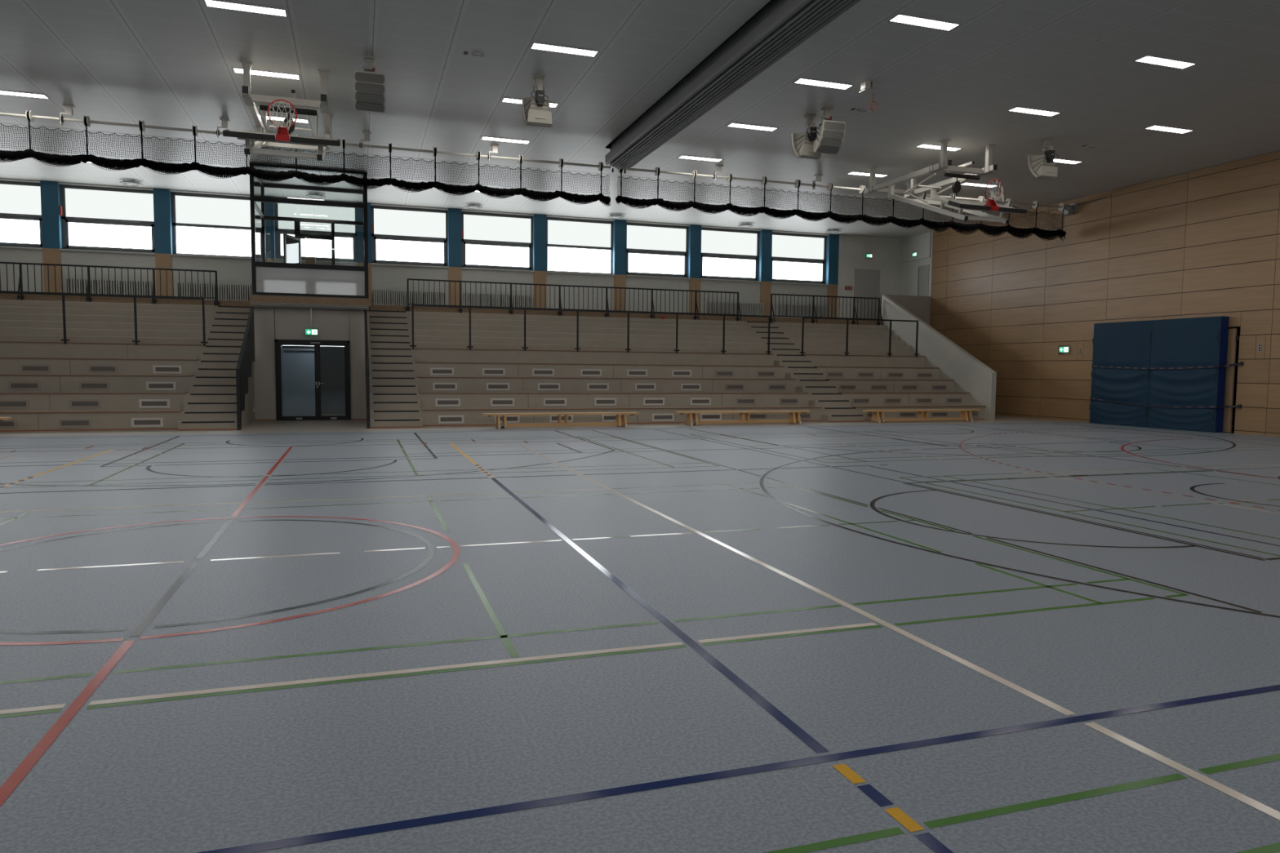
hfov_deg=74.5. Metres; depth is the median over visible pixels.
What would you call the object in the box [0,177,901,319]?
wall
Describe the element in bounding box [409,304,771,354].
rail
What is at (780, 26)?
ceiling beam
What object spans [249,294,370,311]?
trim
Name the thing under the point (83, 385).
grille
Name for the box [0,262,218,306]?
gallery railing
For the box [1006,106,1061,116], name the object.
recessed light
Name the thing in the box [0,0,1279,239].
ceiling
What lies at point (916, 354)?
rail
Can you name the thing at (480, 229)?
window
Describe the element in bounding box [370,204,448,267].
window
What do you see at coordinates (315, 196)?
ceiling vent
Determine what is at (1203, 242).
wall
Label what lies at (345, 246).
window
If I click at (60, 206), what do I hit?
switch
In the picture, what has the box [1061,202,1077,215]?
motor
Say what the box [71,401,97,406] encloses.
grille
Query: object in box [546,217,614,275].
window
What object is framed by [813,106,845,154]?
loudspeaker
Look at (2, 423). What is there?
grille
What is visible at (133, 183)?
ceiling vent
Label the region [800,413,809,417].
grille
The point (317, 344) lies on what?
door
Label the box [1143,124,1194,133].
recessed light
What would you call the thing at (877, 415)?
bench
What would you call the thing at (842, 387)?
grille
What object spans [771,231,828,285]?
window
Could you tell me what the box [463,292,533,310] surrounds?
radiator
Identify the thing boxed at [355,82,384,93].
grille
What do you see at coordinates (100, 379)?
bleachers
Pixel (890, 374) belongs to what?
grille
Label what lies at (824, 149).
grille
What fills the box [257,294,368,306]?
floor
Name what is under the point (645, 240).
window
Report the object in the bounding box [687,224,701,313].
pillar
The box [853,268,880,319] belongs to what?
door
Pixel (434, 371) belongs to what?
grille
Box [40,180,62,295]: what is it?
pillar
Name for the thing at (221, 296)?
radiator
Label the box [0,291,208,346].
rail
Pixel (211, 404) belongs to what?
stair
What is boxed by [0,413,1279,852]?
floor
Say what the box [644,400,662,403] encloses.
grille
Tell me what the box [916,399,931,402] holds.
grille
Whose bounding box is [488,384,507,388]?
grille
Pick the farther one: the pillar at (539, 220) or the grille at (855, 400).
the pillar at (539, 220)
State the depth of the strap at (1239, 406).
23.16 m
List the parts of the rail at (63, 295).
post, rail, post, post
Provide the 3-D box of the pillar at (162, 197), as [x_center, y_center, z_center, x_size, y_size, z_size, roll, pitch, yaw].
[-15.011,-5.668,26.592,0.450,3.539,0.410,-1,4,-18]
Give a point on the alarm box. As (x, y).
(846, 287)
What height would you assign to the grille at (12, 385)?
0.110 m
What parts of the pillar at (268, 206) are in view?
casing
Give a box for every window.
[0,180,43,249]
[59,184,155,254]
[170,191,251,258]
[274,203,357,263]
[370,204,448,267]
[461,211,534,271]
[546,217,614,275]
[626,222,690,279]
[700,227,761,282]
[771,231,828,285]
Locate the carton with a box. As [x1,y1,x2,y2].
[305,257,315,264]
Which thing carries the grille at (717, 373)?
attached to the bleachers at (456, 384)
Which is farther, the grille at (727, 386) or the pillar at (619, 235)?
the pillar at (619, 235)
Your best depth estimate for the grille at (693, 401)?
24.89 m
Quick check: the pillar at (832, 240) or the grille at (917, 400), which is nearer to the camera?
the grille at (917, 400)
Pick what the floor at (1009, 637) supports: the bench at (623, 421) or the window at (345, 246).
the bench at (623, 421)
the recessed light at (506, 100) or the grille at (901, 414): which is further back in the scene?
the grille at (901, 414)
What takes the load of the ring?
attached to the ceiling at (160, 63)
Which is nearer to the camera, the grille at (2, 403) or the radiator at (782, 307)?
the grille at (2, 403)
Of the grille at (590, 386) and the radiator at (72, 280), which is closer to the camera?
the grille at (590, 386)
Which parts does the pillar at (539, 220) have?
casing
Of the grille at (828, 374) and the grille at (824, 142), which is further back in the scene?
the grille at (828, 374)
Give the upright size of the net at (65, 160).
1.009 m
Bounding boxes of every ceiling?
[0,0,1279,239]
[250,302,368,306]
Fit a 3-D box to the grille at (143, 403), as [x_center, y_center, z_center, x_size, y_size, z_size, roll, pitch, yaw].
[-11.743,-0.556,20.374,0.545,0.110,0.012,-1,4,-18]
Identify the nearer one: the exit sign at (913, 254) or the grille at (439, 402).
the grille at (439, 402)
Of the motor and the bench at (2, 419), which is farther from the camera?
the motor
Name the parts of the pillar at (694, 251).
casing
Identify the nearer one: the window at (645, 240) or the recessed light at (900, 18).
the recessed light at (900, 18)
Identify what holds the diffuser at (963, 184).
attached to the recessed light at (965, 183)
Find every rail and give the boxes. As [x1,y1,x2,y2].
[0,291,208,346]
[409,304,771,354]
[800,316,919,356]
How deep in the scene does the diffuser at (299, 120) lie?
18.76 m
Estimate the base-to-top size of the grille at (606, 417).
0.110 m
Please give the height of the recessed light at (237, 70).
0.008 m
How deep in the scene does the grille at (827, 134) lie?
17.38 m
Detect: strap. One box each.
[1089,397,1241,408]
[1091,361,1243,369]
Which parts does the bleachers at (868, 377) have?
vent frame, vent frame, vent frame, vent frame, vent frame, vent frame, vent frame, vent frame, vent frame, vent frame, vent frame, skirting, vent frame, vent frame, vent frame, vent frame, vent frame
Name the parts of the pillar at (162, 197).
casing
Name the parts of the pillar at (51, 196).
casing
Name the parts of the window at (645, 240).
sash, pane, pane, sill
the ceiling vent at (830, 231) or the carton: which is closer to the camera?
the carton
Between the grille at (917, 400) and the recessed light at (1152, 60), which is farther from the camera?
the grille at (917, 400)
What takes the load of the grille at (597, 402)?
attached to the bleachers at (456, 384)
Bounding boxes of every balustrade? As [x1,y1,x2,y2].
[235,306,254,430]
[364,310,369,428]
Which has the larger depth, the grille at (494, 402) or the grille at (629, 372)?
the grille at (629, 372)
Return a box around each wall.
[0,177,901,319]
[253,307,368,419]
[880,294,930,325]
[880,294,996,419]
[900,231,933,315]
[929,150,1279,436]
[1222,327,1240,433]
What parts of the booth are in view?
post, glass, glass, rail, post, door, glass, rail, rail, spandrel panel, rail, rail, rail, rail, post, post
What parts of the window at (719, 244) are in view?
sash, pane, pane, sill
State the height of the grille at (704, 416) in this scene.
0.110 m
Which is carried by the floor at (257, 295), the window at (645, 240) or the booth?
the booth
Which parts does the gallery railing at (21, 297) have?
post, post, rail, rail, post, post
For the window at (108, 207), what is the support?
in the wall at (229, 270)
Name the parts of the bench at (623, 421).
leg, leg, leg, leg, leg, leg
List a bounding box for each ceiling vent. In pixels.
[120,179,142,186]
[306,192,325,199]
[464,204,482,209]
[608,214,624,219]
[737,223,754,227]
[825,229,840,233]
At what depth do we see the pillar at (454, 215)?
29.23 m
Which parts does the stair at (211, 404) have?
skirting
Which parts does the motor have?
plate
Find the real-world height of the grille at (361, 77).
0.150 m
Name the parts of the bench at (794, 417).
leg, leg, leg, leg, leg, leg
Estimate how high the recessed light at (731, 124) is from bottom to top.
0.008 m
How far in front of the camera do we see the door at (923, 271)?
33.59 m
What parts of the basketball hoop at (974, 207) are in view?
post, post, swing arm, clamp plate, post, swing arm, board frame, clamp plate, post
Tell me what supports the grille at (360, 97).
attached to the loudspeaker at (369, 86)
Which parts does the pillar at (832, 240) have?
casing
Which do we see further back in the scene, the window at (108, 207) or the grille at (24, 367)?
the window at (108, 207)
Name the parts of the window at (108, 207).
sill, pane, sash, pane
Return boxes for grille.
[0,401,26,406]
[0,421,13,426]
[10,383,37,387]
[22,365,48,370]
[61,420,88,426]
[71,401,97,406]
[81,383,106,387]
[90,366,115,371]
[133,420,160,425]
[141,401,167,405]
[148,383,173,387]
[155,367,178,371]
[355,71,384,84]
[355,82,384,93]
[355,92,384,103]
[355,101,384,111]
[432,369,452,373]
[435,384,454,388]
[437,400,457,404]
[440,417,462,422]
[484,369,502,373]
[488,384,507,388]
[492,400,512,404]
[500,416,517,421]
[534,370,552,373]
[539,384,558,388]
[545,400,564,404]
[551,416,571,420]
[582,370,599,374]
[589,385,607,388]
[595,400,614,404]
[604,415,621,419]
[628,371,645,374]
[636,385,653,388]
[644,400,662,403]
[653,415,671,419]
[673,371,689,375]
[682,385,699,388]
[692,400,709,403]
[702,414,719,418]
[716,372,732,375]
[726,385,742,388]
[737,399,754,403]
[750,414,765,417]
[758,372,773,375]
[769,385,785,388]
[781,399,796,403]
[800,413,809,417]
[817,146,839,154]
[820,137,841,146]
[822,129,844,139]
[823,120,844,130]
[827,373,842,376]
[840,385,855,389]
[853,399,868,402]
[858,373,872,376]
[871,385,886,389]
[885,399,900,402]
[888,373,902,376]
[900,413,915,416]
[902,386,916,389]
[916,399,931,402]
[918,373,931,377]
[932,386,946,389]
[932,413,946,416]
[947,399,961,402]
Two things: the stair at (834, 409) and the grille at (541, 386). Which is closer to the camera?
the grille at (541, 386)
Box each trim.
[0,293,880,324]
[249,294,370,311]
[250,302,368,311]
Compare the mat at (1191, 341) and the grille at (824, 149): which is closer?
the grille at (824, 149)
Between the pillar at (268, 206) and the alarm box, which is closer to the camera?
the pillar at (268, 206)
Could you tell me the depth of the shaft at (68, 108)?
18.84 m
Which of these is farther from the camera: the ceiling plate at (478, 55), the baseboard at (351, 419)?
the baseboard at (351, 419)
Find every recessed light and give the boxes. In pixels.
[0,89,49,98]
[203,0,288,17]
[231,66,301,79]
[251,115,309,123]
[480,136,530,143]
[500,97,559,107]
[528,41,599,57]
[677,155,723,161]
[725,122,778,131]
[792,77,853,89]
[847,171,888,177]
[887,13,961,31]
[915,143,963,151]
[960,182,998,187]
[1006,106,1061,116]
[1053,158,1082,164]
[1132,54,1198,69]
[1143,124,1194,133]
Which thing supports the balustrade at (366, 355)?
on the floor at (1009, 637)
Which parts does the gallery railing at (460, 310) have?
post, post, post, post, rail, rail, post, post, post, post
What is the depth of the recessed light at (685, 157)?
21.91 m
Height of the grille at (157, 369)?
0.110 m
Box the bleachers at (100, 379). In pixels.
[0,299,215,431]
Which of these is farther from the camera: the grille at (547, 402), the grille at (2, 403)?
the grille at (547, 402)
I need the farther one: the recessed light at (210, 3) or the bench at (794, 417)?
the bench at (794, 417)
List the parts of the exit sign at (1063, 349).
green panel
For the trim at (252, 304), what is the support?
attached to the wall at (270, 325)
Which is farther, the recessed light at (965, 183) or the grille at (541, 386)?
the recessed light at (965, 183)
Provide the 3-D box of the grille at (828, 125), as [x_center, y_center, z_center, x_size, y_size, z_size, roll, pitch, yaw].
[4.000,-6.184,17.333,0.490,0.150,0.038,-1,4,-18]
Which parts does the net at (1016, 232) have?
edge cord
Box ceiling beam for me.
[604,0,860,173]
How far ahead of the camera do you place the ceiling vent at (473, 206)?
28.32 m
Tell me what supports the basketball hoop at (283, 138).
hanging from the ceiling at (160, 63)
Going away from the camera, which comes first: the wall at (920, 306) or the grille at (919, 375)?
the grille at (919, 375)
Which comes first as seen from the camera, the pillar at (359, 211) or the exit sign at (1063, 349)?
the exit sign at (1063, 349)
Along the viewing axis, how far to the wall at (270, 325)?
23.46 m
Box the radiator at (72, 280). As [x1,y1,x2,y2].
[64,277,151,297]
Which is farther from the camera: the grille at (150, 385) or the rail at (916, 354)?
the rail at (916, 354)
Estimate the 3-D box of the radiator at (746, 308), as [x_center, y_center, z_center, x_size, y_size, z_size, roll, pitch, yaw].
[3.703,-4.536,32.666,2.380,0.545,0.180,-1,4,-18]
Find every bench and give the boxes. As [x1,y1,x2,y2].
[0,417,12,421]
[481,412,639,428]
[674,410,811,425]
[862,408,981,422]
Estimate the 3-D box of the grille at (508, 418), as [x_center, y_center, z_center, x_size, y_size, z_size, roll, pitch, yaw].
[-3.514,-0.204,22.324,0.545,0.110,0.012,-1,4,-18]
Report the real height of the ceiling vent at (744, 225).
0.110 m
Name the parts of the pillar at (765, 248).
casing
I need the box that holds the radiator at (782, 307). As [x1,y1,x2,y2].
[776,303,830,319]
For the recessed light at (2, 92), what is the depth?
17.18 m
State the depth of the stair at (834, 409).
27.29 m
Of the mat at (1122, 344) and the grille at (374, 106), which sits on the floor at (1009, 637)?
the mat at (1122, 344)
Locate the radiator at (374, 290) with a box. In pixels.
[373,288,446,306]
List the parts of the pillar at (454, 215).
casing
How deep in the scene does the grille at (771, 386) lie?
26.53 m
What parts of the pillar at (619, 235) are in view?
casing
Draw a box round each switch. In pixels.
[58,205,62,215]
[1257,344,1262,351]
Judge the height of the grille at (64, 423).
0.110 m
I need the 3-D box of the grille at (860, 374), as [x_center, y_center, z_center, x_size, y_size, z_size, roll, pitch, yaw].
[7.617,-1.748,28.428,0.545,0.110,0.012,-1,4,-18]
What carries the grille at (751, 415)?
attached to the bleachers at (456, 384)
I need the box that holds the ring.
[858,80,878,111]
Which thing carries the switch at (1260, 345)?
attached to the wall at (1203, 242)
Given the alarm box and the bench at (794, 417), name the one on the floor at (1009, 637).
the bench at (794, 417)
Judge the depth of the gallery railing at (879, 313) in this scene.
31.67 m
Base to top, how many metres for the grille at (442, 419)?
0.110 m
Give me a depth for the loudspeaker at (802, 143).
18.06 m
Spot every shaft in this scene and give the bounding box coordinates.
[0,103,610,171]
[617,164,1066,210]
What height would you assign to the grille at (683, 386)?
0.110 m
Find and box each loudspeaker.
[354,54,385,112]
[521,74,552,127]
[791,113,821,159]
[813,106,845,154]
[1027,137,1057,179]
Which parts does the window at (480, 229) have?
pane, pane, sash, sill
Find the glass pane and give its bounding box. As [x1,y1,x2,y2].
[280,345,345,413]
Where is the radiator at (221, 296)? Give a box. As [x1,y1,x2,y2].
[175,281,252,301]
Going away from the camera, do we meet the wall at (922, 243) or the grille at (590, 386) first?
the grille at (590, 386)
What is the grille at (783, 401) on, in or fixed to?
attached to the bleachers at (456, 384)
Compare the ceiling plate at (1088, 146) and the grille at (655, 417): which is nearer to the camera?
the ceiling plate at (1088, 146)
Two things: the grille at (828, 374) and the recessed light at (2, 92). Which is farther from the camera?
the grille at (828, 374)
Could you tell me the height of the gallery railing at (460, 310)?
1.065 m
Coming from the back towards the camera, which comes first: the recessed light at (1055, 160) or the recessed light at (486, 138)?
the recessed light at (1055, 160)
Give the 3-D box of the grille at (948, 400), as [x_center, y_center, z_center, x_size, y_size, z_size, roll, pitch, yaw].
[10.351,-0.857,27.747,0.545,0.110,0.012,-1,4,-18]
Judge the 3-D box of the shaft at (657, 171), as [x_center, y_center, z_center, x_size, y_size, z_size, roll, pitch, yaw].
[6.371,-6.870,24.102,14.680,0.415,0.236,-1,4,-18]
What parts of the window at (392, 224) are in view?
pane, sill, sash, pane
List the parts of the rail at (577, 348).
post, post, post, post, rail, post, post, post, post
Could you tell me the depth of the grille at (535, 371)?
24.93 m
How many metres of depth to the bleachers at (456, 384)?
25.48 m
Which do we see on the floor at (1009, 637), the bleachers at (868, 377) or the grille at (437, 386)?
the bleachers at (868, 377)
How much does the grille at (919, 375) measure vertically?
0.110 m
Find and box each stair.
[177,306,254,431]
[368,310,422,428]
[744,321,863,422]
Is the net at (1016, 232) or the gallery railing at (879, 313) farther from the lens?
the gallery railing at (879, 313)
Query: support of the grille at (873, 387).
attached to the bleachers at (868, 377)
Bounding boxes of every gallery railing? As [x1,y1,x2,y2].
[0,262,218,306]
[405,278,742,320]
[769,293,883,325]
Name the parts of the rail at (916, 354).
post, post, rail, post, post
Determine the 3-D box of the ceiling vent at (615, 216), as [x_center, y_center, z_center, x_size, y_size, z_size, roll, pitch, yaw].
[-0.843,-7.490,29.993,0.600,0.110,0.600,-1,4,-18]
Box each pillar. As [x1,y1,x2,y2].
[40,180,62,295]
[153,188,173,298]
[264,195,275,262]
[356,201,372,305]
[447,208,462,305]
[533,213,546,308]
[612,219,626,311]
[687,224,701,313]
[758,229,772,315]
[825,234,839,317]
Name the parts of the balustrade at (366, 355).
panel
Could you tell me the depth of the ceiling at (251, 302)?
23.33 m
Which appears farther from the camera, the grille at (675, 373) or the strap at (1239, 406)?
the grille at (675, 373)
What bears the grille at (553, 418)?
attached to the bleachers at (456, 384)
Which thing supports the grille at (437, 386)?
attached to the bleachers at (456, 384)
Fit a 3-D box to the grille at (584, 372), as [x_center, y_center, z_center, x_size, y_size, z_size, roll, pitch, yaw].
[-1.473,-1.625,25.395,0.545,0.110,0.012,-1,4,-18]
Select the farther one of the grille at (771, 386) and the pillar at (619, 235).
the pillar at (619, 235)
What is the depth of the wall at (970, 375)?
29.00 m
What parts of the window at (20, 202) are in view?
pane, pane, sash, sill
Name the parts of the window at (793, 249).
pane, pane, sash, sill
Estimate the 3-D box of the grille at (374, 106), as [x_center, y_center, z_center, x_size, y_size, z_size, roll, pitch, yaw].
[-4.792,-5.671,14.949,0.490,0.111,0.126,-1,4,-18]
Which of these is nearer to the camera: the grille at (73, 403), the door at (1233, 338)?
the grille at (73, 403)
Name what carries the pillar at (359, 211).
on the floor at (257, 295)
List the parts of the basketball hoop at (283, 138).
post, clamp plate, swing arm, post, board frame, swing arm, post, clamp plate, post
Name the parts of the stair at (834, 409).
skirting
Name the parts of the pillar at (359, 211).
casing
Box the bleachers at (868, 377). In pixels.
[773,322,986,421]
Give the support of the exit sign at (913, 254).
attached to the wall at (922, 243)
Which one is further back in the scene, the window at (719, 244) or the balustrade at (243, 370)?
the window at (719, 244)
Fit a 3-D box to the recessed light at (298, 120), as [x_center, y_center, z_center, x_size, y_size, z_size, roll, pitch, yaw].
[-7.980,-6.838,18.721,1.170,0.008,0.300,-1,4,-18]
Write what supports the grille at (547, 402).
attached to the bleachers at (456, 384)
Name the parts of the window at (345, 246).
sill, pane, sash, pane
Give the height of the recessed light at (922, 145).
0.008 m
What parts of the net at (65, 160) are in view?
edge cord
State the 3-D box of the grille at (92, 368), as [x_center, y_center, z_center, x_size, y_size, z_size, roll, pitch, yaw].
[-13.608,-1.459,21.345,0.545,0.110,0.012,-1,4,-18]
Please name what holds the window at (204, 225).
in the wall at (229, 270)
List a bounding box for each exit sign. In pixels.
[303,307,317,334]
[865,253,871,257]
[911,251,916,257]
[1057,345,1070,354]
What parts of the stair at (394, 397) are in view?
skirting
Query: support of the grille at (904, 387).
attached to the bleachers at (868, 377)
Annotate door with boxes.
[275,339,351,420]
[280,347,315,416]
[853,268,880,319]
[917,264,929,296]
[1222,328,1239,432]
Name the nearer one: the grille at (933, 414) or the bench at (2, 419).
the bench at (2, 419)
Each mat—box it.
[1088,320,1152,426]
[1145,315,1229,432]
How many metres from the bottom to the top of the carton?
0.499 m
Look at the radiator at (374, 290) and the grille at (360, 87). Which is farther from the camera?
the radiator at (374, 290)
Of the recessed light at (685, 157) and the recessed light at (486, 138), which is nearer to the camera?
the recessed light at (486, 138)
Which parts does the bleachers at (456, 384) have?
vent frame, vent frame, vent frame, vent frame, vent frame, vent frame, vent frame, vent frame, vent frame, vent frame, vent frame, vent frame, vent frame, vent frame, vent frame, vent frame, skirting, vent frame, vent frame, vent frame, vent frame, vent frame, vent frame, vent frame, vent frame, vent frame, vent frame, vent frame, vent frame, vent frame, vent frame, vent frame, vent frame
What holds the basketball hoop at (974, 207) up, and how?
hanging from the ceiling at (160, 63)
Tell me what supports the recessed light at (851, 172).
in the ceiling at (160, 63)
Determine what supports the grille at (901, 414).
attached to the bleachers at (868, 377)
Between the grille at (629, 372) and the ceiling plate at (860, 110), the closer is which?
the ceiling plate at (860, 110)
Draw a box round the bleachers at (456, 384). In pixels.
[408,311,822,426]
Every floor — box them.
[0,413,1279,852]
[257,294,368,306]
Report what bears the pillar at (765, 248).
on the floor at (257, 295)
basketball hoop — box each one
[222,59,340,160]
[863,138,1026,223]
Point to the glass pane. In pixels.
(331, 357)
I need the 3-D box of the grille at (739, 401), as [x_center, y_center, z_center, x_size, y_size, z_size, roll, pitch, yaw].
[3.180,-0.759,25.354,0.545,0.110,0.012,-1,4,-18]
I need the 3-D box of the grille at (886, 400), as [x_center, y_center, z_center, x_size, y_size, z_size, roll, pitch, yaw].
[8.107,-0.827,26.998,0.545,0.110,0.012,-1,4,-18]
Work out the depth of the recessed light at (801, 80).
16.11 m
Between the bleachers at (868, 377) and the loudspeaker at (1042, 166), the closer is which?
the loudspeaker at (1042, 166)
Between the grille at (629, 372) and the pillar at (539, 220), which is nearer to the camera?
the grille at (629, 372)
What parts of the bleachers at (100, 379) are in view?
vent frame, vent frame, vent frame, vent frame, vent frame, vent frame, skirting, vent frame, vent frame, vent frame, vent frame, vent frame, vent frame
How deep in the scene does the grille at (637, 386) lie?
25.14 m
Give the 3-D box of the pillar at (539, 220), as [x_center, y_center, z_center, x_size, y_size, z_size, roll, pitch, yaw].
[-3.640,-5.823,30.386,0.450,3.539,0.410,-1,4,-18]
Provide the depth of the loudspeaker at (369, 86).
14.79 m
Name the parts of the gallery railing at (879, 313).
post, post, rail, rail, post, post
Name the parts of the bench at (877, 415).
leg, leg, leg, leg, leg, leg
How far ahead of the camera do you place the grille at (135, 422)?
19.66 m
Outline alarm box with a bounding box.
[844,286,852,289]
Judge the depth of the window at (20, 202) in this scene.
25.40 m
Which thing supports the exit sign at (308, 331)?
hanging from the ceiling at (251, 302)
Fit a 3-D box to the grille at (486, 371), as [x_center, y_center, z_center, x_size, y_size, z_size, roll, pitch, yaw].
[-4.248,-1.587,24.469,0.545,0.110,0.012,-1,4,-18]
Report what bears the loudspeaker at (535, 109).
hanging from the ceiling at (160, 63)
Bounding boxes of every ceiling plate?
[463,51,484,57]
[849,108,866,112]
[1082,144,1096,148]
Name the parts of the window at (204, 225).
sill, pane, pane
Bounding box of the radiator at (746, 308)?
[706,301,764,317]
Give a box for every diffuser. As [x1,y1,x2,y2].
[259,115,307,122]
[961,182,996,186]
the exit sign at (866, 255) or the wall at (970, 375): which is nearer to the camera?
the wall at (970, 375)
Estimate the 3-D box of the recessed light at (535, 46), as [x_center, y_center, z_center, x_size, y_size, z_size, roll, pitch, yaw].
[-1.299,-6.490,14.513,1.170,0.008,0.300,-1,4,-18]
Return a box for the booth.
[248,162,368,298]
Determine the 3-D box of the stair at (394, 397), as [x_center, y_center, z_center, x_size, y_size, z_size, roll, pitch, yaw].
[-7.064,-1.813,23.922,1.270,3.274,6.294,-1,4,-18]
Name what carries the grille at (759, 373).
attached to the bleachers at (456, 384)
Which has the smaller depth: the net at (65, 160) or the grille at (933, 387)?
the net at (65, 160)
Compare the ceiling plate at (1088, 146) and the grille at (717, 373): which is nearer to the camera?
the ceiling plate at (1088, 146)
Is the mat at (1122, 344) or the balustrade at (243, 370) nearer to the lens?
the balustrade at (243, 370)
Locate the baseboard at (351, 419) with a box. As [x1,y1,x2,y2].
[254,418,366,420]
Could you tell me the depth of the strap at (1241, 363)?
23.12 m
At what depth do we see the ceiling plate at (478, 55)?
14.73 m
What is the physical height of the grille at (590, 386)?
0.110 m
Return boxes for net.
[0,119,610,206]
[615,170,1066,240]
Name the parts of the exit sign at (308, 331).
green panel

